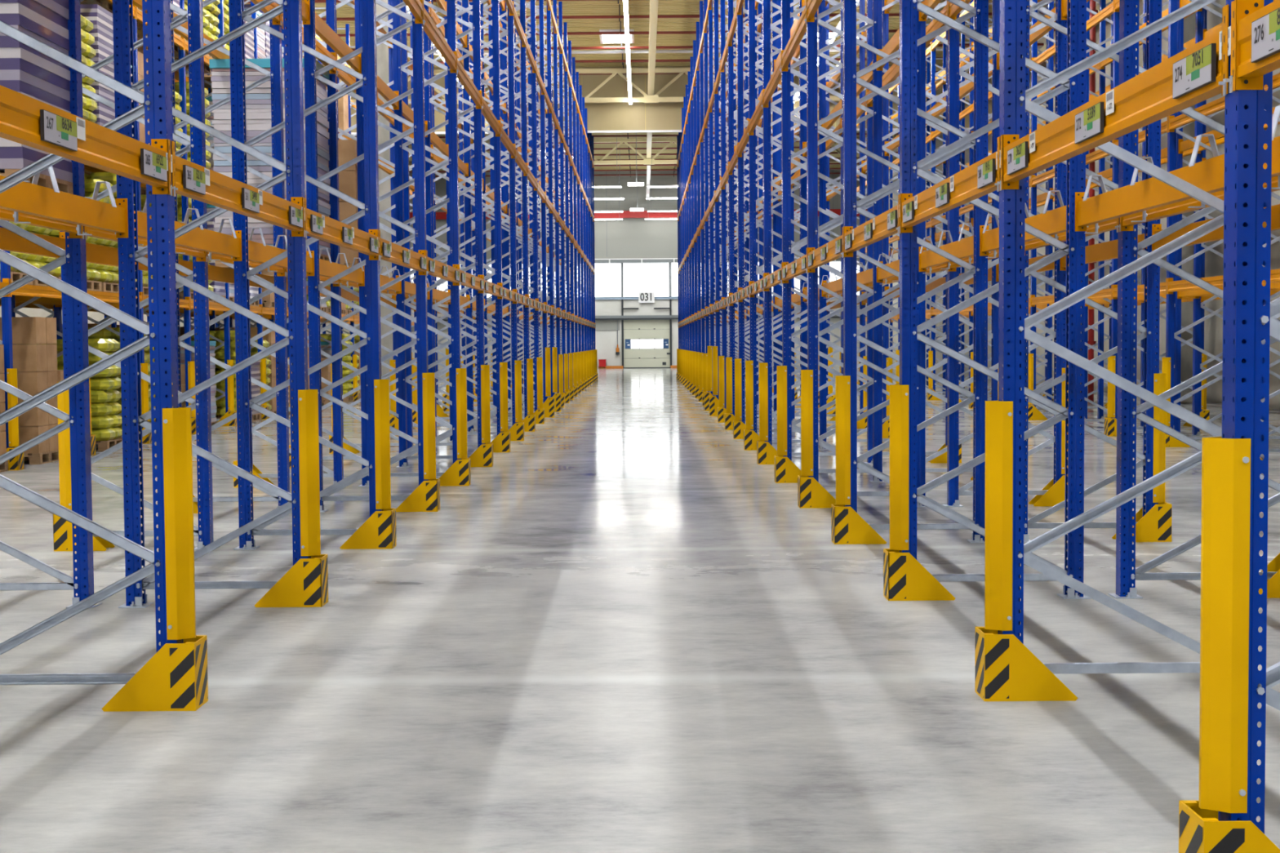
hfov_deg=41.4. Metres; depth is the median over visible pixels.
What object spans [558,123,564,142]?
crossbeam
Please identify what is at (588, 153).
upright
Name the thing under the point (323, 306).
load
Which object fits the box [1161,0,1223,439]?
upright
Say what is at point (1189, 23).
upright
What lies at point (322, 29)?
crossbeam
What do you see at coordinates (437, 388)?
upright
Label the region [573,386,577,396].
guard
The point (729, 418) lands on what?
guard
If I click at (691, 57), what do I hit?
upright
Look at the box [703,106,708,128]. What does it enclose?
crossbeam
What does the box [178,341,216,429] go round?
load
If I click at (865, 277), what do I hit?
crossbeam
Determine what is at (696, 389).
guard
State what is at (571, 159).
crossbeam
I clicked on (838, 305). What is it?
crossbeam
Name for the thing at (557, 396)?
guard
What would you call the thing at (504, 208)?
crossbeam
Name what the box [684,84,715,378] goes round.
upright
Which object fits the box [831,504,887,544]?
guard
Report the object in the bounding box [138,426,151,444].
guard
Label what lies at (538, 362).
upright
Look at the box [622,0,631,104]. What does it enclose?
strip light
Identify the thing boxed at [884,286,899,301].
crossbeam
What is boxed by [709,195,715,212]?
crossbeam
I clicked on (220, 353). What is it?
load
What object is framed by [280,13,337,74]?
crossbeam
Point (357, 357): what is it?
load
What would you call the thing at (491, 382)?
upright
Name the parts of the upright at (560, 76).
upright post, upright post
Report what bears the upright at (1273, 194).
on the floor
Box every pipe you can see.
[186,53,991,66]
[187,62,969,77]
[244,0,618,4]
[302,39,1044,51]
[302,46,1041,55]
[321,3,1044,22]
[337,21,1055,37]
[408,140,889,145]
[408,152,889,161]
[408,165,840,173]
[409,168,866,177]
[410,151,897,157]
[435,146,866,151]
[438,132,897,138]
[485,156,859,168]
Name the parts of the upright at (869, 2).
upright post, upright post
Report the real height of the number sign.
0.650 m
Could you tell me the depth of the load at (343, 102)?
45.38 m
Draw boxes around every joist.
[646,0,657,200]
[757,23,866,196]
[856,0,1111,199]
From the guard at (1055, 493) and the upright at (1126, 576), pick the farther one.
the guard at (1055, 493)
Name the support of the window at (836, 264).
in the wall at (626, 237)
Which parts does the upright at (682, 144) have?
upright post, upright post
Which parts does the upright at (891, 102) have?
upright post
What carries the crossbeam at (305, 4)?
attached to the upright at (425, 443)
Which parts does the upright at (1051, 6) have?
upright post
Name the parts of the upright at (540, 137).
upright post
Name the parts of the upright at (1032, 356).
upright post, upright post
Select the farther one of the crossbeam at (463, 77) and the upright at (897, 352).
the upright at (897, 352)
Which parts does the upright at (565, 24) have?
upright post, upright post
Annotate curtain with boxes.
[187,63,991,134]
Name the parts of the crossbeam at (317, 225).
label plate, label plate, label plate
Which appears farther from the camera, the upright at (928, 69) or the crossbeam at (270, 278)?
the upright at (928, 69)
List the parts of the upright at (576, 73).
upright post, upright post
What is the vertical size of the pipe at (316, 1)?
0.540 m
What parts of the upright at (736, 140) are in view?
upright post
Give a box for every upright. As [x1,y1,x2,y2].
[0,0,102,608]
[0,0,195,684]
[0,220,18,448]
[11,294,91,434]
[33,303,62,338]
[53,308,116,327]
[57,0,219,550]
[80,0,149,437]
[104,311,149,323]
[112,0,320,608]
[143,0,195,417]
[146,71,196,327]
[168,0,289,507]
[172,0,234,421]
[183,315,232,328]
[208,1,266,405]
[215,0,257,327]
[228,0,391,550]
[235,0,343,484]
[249,27,289,401]
[269,280,310,323]
[291,0,381,459]
[302,7,331,350]
[303,0,435,512]
[315,58,326,341]
[320,23,357,390]
[330,0,413,448]
[342,45,356,334]
[346,85,359,333]
[354,0,467,486]
[376,0,436,436]
[387,0,450,426]
[392,0,490,467]
[408,101,414,347]
[409,0,469,422]
[423,0,508,453]
[431,0,481,413]
[444,0,495,408]
[444,0,522,441]
[457,0,506,404]
[462,0,533,431]
[468,1,513,399]
[480,0,542,418]
[484,26,523,395]
[490,53,529,393]
[491,0,551,417]
[499,61,535,384]
[502,0,557,410]
[506,75,541,388]
[513,0,563,403]
[519,100,547,357]
[520,0,568,399]
[520,99,542,374]
[527,22,573,399]
[527,111,547,351]
[528,137,556,358]
[535,40,577,386]
[538,136,555,355]
[544,57,580,384]
[545,71,583,382]
[551,84,586,380]
[558,97,589,378]
[558,107,591,377]
[564,133,593,375]
[568,133,595,373]
[568,135,597,373]
[676,135,701,372]
[678,132,705,373]
[680,132,705,374]
[681,107,710,375]
[683,96,715,377]
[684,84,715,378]
[687,71,721,381]
[689,56,727,382]
[692,40,730,391]
[695,21,737,387]
[698,0,743,391]
[702,0,750,393]
[707,0,758,405]
[712,0,766,411]
[714,139,738,345]
[718,0,778,421]
[725,0,790,423]
[725,97,759,378]
[726,99,751,370]
[726,137,738,355]
[726,150,745,376]
[734,0,807,438]
[736,59,759,384]
[736,74,759,386]
[742,43,773,391]
[743,21,785,398]
[745,0,826,449]
[756,5,795,397]
[757,0,802,401]
[759,0,847,456]
[768,0,818,410]
[776,0,885,482]
[777,0,832,410]
[790,0,840,422]
[800,1,925,506]
[804,0,866,423]
[820,0,892,438]
[835,0,988,542]
[840,0,899,442]
[840,119,866,379]
[856,97,866,381]
[858,91,893,383]
[864,0,949,463]
[888,57,897,374]
[888,85,897,384]
[889,0,1090,599]
[895,48,935,391]
[925,0,1003,472]
[925,23,946,393]
[926,54,960,387]
[928,0,973,395]
[941,41,969,393]
[942,0,1068,506]
[959,8,993,399]
[959,21,991,396]
[970,25,993,392]
[984,0,1223,674]
[987,2,992,395]
[1002,0,1053,412]
[1020,0,1166,542]
[1026,4,1048,395]
[1027,0,1089,418]
[1035,0,1057,397]
[1063,0,1113,408]
[1067,7,1121,421]
[1088,0,1097,401]
[1097,0,1142,418]
[1107,0,1183,432]
[1108,0,1279,599]
[1138,0,1207,426]
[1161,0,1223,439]
[1189,1,1224,435]
[1199,0,1279,834]
[1260,86,1279,440]
[1260,109,1279,452]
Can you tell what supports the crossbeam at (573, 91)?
attached to the upright at (570, 107)
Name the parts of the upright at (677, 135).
upright post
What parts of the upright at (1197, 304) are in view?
plate, upright post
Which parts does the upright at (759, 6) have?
upright post, upright post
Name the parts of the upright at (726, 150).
upright post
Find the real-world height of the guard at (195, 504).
0.288 m
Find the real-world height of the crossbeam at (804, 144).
0.233 m
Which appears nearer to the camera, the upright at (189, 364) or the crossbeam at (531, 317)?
the upright at (189, 364)
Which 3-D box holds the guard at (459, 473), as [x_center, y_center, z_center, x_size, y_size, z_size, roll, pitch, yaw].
[-2.060,0.498,18.515,0.400,0.288,0.208,0,3,0]
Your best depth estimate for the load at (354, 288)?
47.10 m
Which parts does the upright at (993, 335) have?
upright post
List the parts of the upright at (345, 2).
upright post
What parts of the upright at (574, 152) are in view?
upright post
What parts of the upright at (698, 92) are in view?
upright post, upright post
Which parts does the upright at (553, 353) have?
upright post, upright post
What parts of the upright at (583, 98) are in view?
upright post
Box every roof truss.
[185,66,991,104]
[408,136,897,165]
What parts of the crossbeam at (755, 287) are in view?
label plate, label plate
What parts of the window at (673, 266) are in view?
frame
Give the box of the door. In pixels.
[621,298,671,368]
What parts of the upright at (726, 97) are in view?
upright post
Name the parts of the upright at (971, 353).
upright post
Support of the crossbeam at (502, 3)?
attached to the upright at (546, 351)
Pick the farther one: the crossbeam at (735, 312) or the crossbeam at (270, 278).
the crossbeam at (735, 312)
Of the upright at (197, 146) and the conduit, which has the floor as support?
the upright at (197, 146)
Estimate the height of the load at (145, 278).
1.280 m
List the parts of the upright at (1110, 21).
upright post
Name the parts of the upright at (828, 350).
upright post, upright post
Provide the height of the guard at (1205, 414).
0.288 m
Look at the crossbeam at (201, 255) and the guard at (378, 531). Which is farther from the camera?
the guard at (378, 531)
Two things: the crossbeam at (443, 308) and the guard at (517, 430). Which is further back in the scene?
the crossbeam at (443, 308)
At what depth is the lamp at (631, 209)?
99.76 m
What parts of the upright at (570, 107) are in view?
upright post, upright post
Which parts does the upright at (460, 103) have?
upright post, upright post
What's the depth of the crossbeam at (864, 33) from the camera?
29.14 m
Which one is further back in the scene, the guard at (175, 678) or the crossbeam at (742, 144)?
the crossbeam at (742, 144)
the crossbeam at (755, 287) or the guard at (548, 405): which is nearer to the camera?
the crossbeam at (755, 287)
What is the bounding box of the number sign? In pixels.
[638,292,654,302]
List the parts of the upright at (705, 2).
upright post, upright post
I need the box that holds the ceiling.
[185,0,1055,171]
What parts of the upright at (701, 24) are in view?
upright post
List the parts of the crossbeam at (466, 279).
label plate, label plate, label plate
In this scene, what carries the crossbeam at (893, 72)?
attached to the upright at (869, 2)
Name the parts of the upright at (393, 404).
upright post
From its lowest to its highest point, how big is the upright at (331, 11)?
10.280 m
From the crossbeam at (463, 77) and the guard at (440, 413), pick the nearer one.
the crossbeam at (463, 77)
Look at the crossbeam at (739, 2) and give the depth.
26.33 m
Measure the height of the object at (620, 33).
0.540 m
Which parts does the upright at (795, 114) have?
upright post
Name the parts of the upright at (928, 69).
upright post, upright post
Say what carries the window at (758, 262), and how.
in the wall at (626, 237)
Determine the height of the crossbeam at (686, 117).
0.230 m
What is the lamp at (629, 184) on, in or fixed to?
hanging from the ceiling
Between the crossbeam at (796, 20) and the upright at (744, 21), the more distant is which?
the upright at (744, 21)
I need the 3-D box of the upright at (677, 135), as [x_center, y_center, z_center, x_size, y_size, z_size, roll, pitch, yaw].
[2.127,-7.163,71.852,1.181,10.280,0.170,0,3,0]
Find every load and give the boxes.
[0,0,73,194]
[0,221,32,284]
[0,316,58,464]
[0,344,8,472]
[24,224,56,286]
[27,369,63,460]
[40,338,122,450]
[47,229,61,279]
[62,323,111,328]
[80,0,146,13]
[80,4,115,125]
[80,14,97,122]
[84,0,102,5]
[84,172,137,289]
[84,178,119,293]
[85,235,102,291]
[88,327,155,438]
[130,65,134,136]
[137,0,180,36]
[137,0,190,42]
[137,37,147,53]
[137,51,149,144]
[140,188,150,194]
[140,194,195,300]
[140,195,152,277]
[142,270,152,296]
[153,364,198,422]
[172,0,208,57]
[172,0,220,65]
[173,0,229,73]
[173,81,211,168]
[173,90,182,157]
[177,260,213,302]
[177,326,193,341]
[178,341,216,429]
[191,330,238,422]
[204,20,254,87]
[205,96,215,170]
[206,203,237,302]
[207,217,226,302]
[208,57,330,269]
[210,8,266,91]
[222,360,261,421]
[230,327,278,413]
[244,4,271,57]
[248,266,259,306]
[250,340,271,417]
[261,270,275,307]
[268,139,358,278]
[285,357,289,414]
[290,328,311,389]
[319,280,327,312]
[319,341,331,404]
[320,333,353,402]
[320,357,332,404]
[326,87,348,133]
[326,284,331,313]
[330,334,359,343]
[341,288,346,315]
[342,354,359,399]
[345,285,351,315]
[353,287,358,315]
[354,347,360,398]
[355,288,359,315]
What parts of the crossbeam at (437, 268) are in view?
label plate, label plate, label plate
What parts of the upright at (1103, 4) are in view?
upright post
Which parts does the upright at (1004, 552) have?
upright post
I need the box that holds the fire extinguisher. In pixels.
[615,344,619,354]
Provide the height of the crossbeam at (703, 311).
0.230 m
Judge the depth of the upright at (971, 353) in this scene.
38.22 m
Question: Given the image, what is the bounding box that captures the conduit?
[617,320,617,344]
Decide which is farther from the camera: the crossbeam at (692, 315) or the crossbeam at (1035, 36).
the crossbeam at (692, 315)
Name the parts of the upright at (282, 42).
upright post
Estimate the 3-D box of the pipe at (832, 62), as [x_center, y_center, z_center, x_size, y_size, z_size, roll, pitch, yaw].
[-1.718,-13.333,63.343,31.000,0.540,0.087,0,3,0]
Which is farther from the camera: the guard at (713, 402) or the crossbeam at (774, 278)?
the guard at (713, 402)
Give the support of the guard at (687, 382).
on the floor
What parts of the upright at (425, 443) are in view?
upright post, plate, upright post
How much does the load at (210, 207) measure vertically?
1.926 m
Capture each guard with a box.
[6,446,24,470]
[53,513,115,551]
[90,434,95,455]
[101,635,208,711]
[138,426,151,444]
[191,417,198,434]
[192,494,199,513]
[217,410,236,426]
[233,460,274,487]
[254,554,328,607]
[261,405,269,419]
[288,444,293,468]
[328,435,359,453]
[340,508,396,549]
[351,390,359,400]
[389,415,398,432]
[395,479,439,511]
[412,409,417,424]
[436,404,448,417]
[438,457,471,486]
[442,394,449,411]
[468,443,493,466]
[490,431,511,452]
[506,422,524,440]
[522,414,535,431]
[533,408,544,424]
[540,396,555,417]
[552,393,560,412]
[560,395,564,407]
[563,391,569,403]
[568,388,573,399]
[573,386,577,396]
[577,383,581,393]
[580,382,584,391]
[583,379,586,388]
[584,377,589,386]
[682,377,687,385]
[686,381,689,390]
[688,382,693,392]
[692,385,695,395]
[694,387,701,398]
[697,391,704,402]
[702,394,704,406]
[704,391,712,410]
[709,395,719,416]
[717,407,726,422]
[724,413,734,430]
[733,420,745,439]
[743,429,759,450]
[756,440,777,464]
[774,455,800,483]
[794,390,797,399]
[797,475,835,508]
[815,391,819,408]
[817,395,835,413]
[829,415,835,421]
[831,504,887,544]
[857,416,866,429]
[882,419,889,438]
[883,548,955,600]
[926,389,941,399]
[928,439,961,463]
[968,402,973,408]
[974,626,1077,701]
[1026,404,1047,420]
[1028,474,1067,506]
[1104,417,1116,436]
[1111,502,1172,542]
[1165,426,1190,447]
[1178,800,1279,852]
[1183,409,1209,426]
[1258,552,1279,598]
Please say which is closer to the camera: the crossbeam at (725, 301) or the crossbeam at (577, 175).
the crossbeam at (725, 301)
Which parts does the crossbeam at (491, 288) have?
label plate, label plate, label plate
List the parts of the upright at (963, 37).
upright post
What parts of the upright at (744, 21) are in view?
upright post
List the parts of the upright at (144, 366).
upright post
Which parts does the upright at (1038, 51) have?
upright post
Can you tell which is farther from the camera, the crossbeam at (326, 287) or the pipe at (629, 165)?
the pipe at (629, 165)
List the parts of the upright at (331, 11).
upright post, upright post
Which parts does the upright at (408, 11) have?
upright post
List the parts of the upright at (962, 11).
upright post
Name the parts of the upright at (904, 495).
upright post, plate, upright post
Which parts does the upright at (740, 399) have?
upright post, upright post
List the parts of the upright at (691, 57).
upright post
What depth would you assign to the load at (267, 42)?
36.05 m
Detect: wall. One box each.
[0,306,359,341]
[408,168,866,369]
[888,0,1279,408]
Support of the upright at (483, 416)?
on the floor
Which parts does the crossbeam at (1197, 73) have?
label plate, label plate, label plate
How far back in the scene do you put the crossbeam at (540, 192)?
34.02 m
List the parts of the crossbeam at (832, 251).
label plate, label plate, label plate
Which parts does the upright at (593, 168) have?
upright post, upright post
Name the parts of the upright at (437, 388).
upright post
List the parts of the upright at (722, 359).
upright post, upright post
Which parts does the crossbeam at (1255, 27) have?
label plate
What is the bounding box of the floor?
[0,366,1279,852]
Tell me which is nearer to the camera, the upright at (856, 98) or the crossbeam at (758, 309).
the crossbeam at (758, 309)
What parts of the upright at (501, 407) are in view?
upright post, upright post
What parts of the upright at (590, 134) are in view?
upright post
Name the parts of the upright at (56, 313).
upright post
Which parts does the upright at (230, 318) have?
upright post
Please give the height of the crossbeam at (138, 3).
0.233 m
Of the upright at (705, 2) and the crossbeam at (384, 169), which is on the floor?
the upright at (705, 2)
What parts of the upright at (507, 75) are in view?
upright post, upright post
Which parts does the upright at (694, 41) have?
upright post, upright post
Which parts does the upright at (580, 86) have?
upright post, upright post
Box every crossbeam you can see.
[0,0,1279,327]
[0,84,174,195]
[0,165,128,238]
[0,208,85,239]
[0,226,68,257]
[0,278,9,297]
[9,278,62,298]
[84,226,208,262]
[85,242,169,271]
[87,290,142,302]
[132,0,146,13]
[133,200,241,262]
[171,11,230,58]
[171,140,306,237]
[176,259,234,284]
[207,251,287,276]
[246,227,314,276]
[248,273,290,291]
[250,0,282,25]
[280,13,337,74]
[285,268,341,286]
[301,0,310,25]
[302,12,361,73]
[304,197,381,260]
[306,285,330,297]
[317,247,364,286]
[336,53,355,92]
[338,132,352,139]
[340,280,359,288]
[341,288,359,302]
[376,21,392,48]
[376,74,399,110]
[377,92,409,136]
[377,159,394,177]
[378,230,428,275]
[379,266,401,294]
[380,288,410,298]
[380,295,395,307]
[392,100,427,137]
[403,0,425,24]
[404,272,430,299]
[407,57,413,70]
[408,125,433,159]
[408,179,414,191]
[422,0,458,73]
[426,250,461,285]
[428,1,431,16]
[430,132,448,156]
[432,280,450,304]
[435,0,446,16]
[435,299,448,305]
[436,306,448,314]
[456,21,466,47]
[457,58,483,109]
[457,156,468,176]
[459,264,484,293]
[459,288,471,308]
[464,169,484,191]
[469,44,482,70]
[472,298,484,311]
[481,91,501,137]
[484,71,493,94]
[484,185,494,201]
[484,280,503,299]
[487,302,495,311]
[499,0,505,10]
[500,100,506,113]
[500,120,516,158]
[501,200,507,213]
[502,283,518,303]
[502,306,508,315]
[505,0,514,16]
[513,1,526,47]
[515,32,520,53]
[515,143,528,176]
[516,125,521,142]
[516,288,529,307]
[518,217,522,228]
[525,34,536,72]
[527,163,538,191]
[528,297,539,310]
[528,311,533,320]
[536,65,544,94]
[537,178,546,202]
[538,301,546,313]
[544,84,551,112]
[546,0,551,10]
[546,195,553,213]
[546,304,554,315]
[551,4,557,33]
[551,106,558,128]
[552,203,559,222]
[554,307,559,317]
[557,29,563,53]
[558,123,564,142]
[559,215,564,230]
[560,310,565,319]
[562,44,567,71]
[563,133,568,155]
[564,224,568,236]
[565,311,570,319]
[567,65,572,87]
[568,149,573,165]
[568,231,573,243]
[569,313,574,321]
[572,84,575,100]
[572,162,576,175]
[573,235,577,248]
[573,315,577,322]
[575,96,579,113]
[576,170,579,183]
[577,243,580,253]
[577,316,581,324]
[578,106,582,124]
[579,179,582,191]
[580,248,583,257]
[581,318,584,324]
[582,120,585,134]
[685,106,688,124]
[685,179,688,191]
[686,245,688,257]
[688,93,690,112]
[688,171,690,183]
[690,82,693,100]
[690,160,693,174]
[691,237,693,247]
[691,314,694,321]
[693,66,696,86]
[693,151,697,164]
[693,230,697,242]
[693,312,697,320]
[696,48,699,70]
[696,133,700,154]
[697,223,701,235]
[697,311,701,319]
[699,27,703,53]
[700,120,704,142]
[700,215,704,229]
[701,308,705,317]
[703,6,708,32]
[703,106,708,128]
[704,204,709,221]
[705,306,710,315]
[707,0,711,9]
[708,83,714,112]
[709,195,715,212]
[709,303,715,314]
[714,66,720,93]
[714,182,720,201]
[715,300,721,311]
[720,40,728,72]
[720,166,728,189]
[721,296,728,309]
[727,6,737,46]
[727,147,737,174]
[728,291,737,306]
[734,311,738,319]
[736,0,743,14]
[736,124,748,157]
[737,281,749,302]
[747,95,763,135]
[747,277,763,297]
[755,0,759,9]
[755,91,761,109]
[756,303,762,312]
[761,51,781,107]
[763,262,782,291]
[773,53,780,70]
[774,172,782,189]
[774,296,782,308]
[779,0,806,71]
[780,248,807,283]
[790,13,799,35]
[791,156,799,169]
[791,291,807,305]
[791,301,800,308]
[801,0,805,13]
[801,277,818,301]
[802,133,818,156]
[804,0,822,22]
[805,226,843,272]
[820,269,842,297]
[821,98,842,129]
[825,118,840,150]
[826,70,839,93]
[826,186,840,200]
[826,290,840,298]
[826,301,840,311]
[840,88,866,134]
[840,194,899,257]
[840,284,866,296]
[856,44,859,54]
[856,61,872,97]
[856,261,872,289]
[861,29,866,42]
[861,160,866,173]
[861,291,866,305]
[865,57,899,106]
[866,275,899,288]
[875,248,899,284]
[876,18,927,71]
[884,0,894,13]
[884,133,899,155]
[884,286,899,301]
[897,136,1000,233]
[919,0,941,22]
[919,222,975,273]
[925,0,947,47]
[925,96,946,125]
[925,262,947,275]
[925,276,945,292]
[946,248,999,271]
[948,0,971,19]
[959,57,992,99]
[959,266,991,284]
[979,190,1069,257]
[995,253,1056,281]
[996,4,1231,191]
[996,7,1055,69]
[1021,217,1119,255]
[1059,233,1146,270]
[1061,0,1089,19]
[1075,133,1224,233]
[1111,278,1167,299]
[1117,175,1279,231]
[1151,204,1279,251]
[1167,275,1223,293]
[1224,0,1279,93]
[1262,105,1279,189]
[1262,268,1279,283]
[1263,72,1279,90]
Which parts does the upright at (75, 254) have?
upright post, plate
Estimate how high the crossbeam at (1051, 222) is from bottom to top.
0.310 m
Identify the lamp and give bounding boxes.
[627,133,644,186]
[630,165,643,211]
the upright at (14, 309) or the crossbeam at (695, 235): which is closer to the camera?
the upright at (14, 309)
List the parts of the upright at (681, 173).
upright post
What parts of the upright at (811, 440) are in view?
upright post, upright post, plate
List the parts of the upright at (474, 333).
upright post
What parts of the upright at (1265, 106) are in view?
upright post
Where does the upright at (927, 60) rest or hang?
on the floor
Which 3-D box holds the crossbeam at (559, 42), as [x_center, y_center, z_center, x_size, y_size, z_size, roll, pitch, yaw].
[-2.015,-9.597,42.016,0.073,0.230,2.792,0,3,0]
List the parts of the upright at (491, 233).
upright post, upright post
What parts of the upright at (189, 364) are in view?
upright post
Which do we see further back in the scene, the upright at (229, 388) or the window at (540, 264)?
the window at (540, 264)
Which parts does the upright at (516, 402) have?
upright post, upright post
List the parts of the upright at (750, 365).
upright post, upright post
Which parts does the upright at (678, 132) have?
upright post, upright post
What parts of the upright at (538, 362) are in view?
upright post, upright post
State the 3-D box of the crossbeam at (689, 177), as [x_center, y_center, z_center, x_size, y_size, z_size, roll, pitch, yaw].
[1.596,-7.915,53.463,0.073,0.230,2.792,0,3,0]
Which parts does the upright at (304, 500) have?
upright post, plate, upright post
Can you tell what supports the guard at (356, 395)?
on the floor
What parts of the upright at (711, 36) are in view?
upright post, upright post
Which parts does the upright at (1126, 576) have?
plate, upright post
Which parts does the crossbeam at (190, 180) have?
label plate, label plate, label plate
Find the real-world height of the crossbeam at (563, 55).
0.230 m
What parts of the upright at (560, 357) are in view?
upright post, upright post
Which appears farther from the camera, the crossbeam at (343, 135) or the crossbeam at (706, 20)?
the crossbeam at (706, 20)
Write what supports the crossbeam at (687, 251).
attached to the upright at (688, 72)
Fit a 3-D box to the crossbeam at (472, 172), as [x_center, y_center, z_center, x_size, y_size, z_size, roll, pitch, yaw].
[-3.028,-4.543,30.973,0.086,0.233,2.792,0,3,0]
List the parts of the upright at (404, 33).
upright post, upright post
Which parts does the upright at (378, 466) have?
upright post, plate, upright post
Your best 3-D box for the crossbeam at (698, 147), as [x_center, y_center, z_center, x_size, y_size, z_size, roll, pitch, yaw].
[1.585,-7.499,45.013,0.073,0.230,2.792,0,3,0]
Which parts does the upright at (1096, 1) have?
upright post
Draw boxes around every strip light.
[406,1,470,97]
[594,133,621,187]
[594,166,622,212]
[594,177,623,199]
[594,181,622,220]
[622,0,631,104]
[644,177,677,219]
[646,196,677,199]
[647,183,677,187]
[647,199,677,212]
[793,0,858,102]
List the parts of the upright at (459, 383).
upright post, plate, upright post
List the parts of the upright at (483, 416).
upright post, plate, upright post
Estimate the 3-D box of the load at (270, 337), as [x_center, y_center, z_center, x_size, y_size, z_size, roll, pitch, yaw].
[-8.412,-1.179,36.743,1.050,1.941,0.800,0,3,0]
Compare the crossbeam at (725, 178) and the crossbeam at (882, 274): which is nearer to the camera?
the crossbeam at (882, 274)
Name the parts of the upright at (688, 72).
upright post, upright post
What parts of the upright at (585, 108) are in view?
upright post, upright post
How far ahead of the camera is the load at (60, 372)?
23.17 m
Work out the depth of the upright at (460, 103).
40.76 m
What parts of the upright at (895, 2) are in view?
upright post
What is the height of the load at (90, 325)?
1.941 m
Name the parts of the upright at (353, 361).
upright post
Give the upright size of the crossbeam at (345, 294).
0.233 m
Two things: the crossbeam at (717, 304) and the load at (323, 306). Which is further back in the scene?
the load at (323, 306)
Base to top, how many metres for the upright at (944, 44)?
10.280 m
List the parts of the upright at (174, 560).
upright post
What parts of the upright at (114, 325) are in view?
upright post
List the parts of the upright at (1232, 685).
upright post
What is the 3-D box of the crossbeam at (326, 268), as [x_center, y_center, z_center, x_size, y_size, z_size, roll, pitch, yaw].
[-3.000,-1.584,17.002,0.144,0.310,2.792,0,3,0]
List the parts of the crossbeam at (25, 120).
label plate, label plate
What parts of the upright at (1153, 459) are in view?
upright post, plate, upright post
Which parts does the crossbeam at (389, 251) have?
label plate, label plate, label plate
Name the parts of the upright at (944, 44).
upright post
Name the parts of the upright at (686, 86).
upright post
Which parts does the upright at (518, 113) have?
upright post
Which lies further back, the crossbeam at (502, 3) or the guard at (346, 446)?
the crossbeam at (502, 3)
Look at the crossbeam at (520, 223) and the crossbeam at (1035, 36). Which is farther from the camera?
the crossbeam at (520, 223)
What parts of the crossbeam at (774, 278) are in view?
label plate, label plate, label plate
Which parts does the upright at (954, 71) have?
upright post, plate, upright post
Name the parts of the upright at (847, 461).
upright post, plate, upright post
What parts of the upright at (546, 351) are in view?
upright post, upright post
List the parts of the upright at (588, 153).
upright post, upright post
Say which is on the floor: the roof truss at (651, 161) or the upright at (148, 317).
the upright at (148, 317)
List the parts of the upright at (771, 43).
upright post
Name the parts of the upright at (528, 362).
upright post, upright post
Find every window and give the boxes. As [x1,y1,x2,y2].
[436,269,472,295]
[486,264,523,297]
[528,263,574,297]
[573,262,622,297]
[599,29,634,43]
[622,262,670,297]
[670,262,678,296]
[727,262,759,296]
[771,265,799,295]
[817,261,859,294]
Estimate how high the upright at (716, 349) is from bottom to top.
10.280 m
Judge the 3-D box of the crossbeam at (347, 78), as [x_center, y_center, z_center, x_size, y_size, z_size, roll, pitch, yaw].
[-3.300,-3.986,19.707,0.086,0.233,2.792,0,3,0]
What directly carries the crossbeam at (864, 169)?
attached to the upright at (886, 361)
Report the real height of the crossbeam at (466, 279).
0.233 m
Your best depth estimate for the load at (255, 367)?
34.82 m
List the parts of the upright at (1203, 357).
upright post, upright post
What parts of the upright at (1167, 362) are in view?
upright post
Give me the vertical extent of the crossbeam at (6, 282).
0.230 m
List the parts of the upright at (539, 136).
upright post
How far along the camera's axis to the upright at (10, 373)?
21.25 m
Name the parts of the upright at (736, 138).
upright post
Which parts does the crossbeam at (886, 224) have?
label plate, label plate, label plate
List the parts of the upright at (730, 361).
upright post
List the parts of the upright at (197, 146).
upright post, upright post, plate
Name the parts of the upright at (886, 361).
upright post, upright post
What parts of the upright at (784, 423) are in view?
upright post, upright post, plate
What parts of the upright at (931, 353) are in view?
upright post, upright post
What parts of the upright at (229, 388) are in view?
upright post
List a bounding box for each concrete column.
[376,0,393,416]
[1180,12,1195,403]
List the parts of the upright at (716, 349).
upright post, upright post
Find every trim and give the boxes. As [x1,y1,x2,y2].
[409,208,866,219]
[411,320,619,332]
[413,294,859,301]
[413,313,866,320]
[437,256,866,264]
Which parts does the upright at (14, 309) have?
upright post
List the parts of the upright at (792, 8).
upright post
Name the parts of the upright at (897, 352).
upright post, upright post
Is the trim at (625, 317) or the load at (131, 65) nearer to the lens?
the load at (131, 65)
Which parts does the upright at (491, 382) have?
upright post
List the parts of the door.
pane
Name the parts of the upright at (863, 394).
upright post, upright post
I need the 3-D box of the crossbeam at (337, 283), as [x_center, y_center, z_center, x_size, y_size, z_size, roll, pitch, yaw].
[-3.287,-1.565,17.003,0.086,0.233,2.792,0,3,0]
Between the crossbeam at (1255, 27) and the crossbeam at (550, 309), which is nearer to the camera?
the crossbeam at (1255, 27)
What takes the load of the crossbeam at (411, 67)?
attached to the upright at (414, 367)
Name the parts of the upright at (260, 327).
upright post, upright post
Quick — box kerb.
[598,365,622,368]
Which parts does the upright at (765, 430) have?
upright post, upright post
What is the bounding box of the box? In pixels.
[598,359,606,368]
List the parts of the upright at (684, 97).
upright post, upright post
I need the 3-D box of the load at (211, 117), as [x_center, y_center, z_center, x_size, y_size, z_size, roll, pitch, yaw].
[-8.449,-5.710,34.597,1.080,1.926,0.840,0,3,0]
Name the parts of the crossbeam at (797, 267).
label plate, label plate, label plate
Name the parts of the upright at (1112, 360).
upright post, upright post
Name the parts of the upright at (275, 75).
upright post, upright post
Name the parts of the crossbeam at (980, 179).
label plate, label plate, label plate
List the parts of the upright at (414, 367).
upright post, upright post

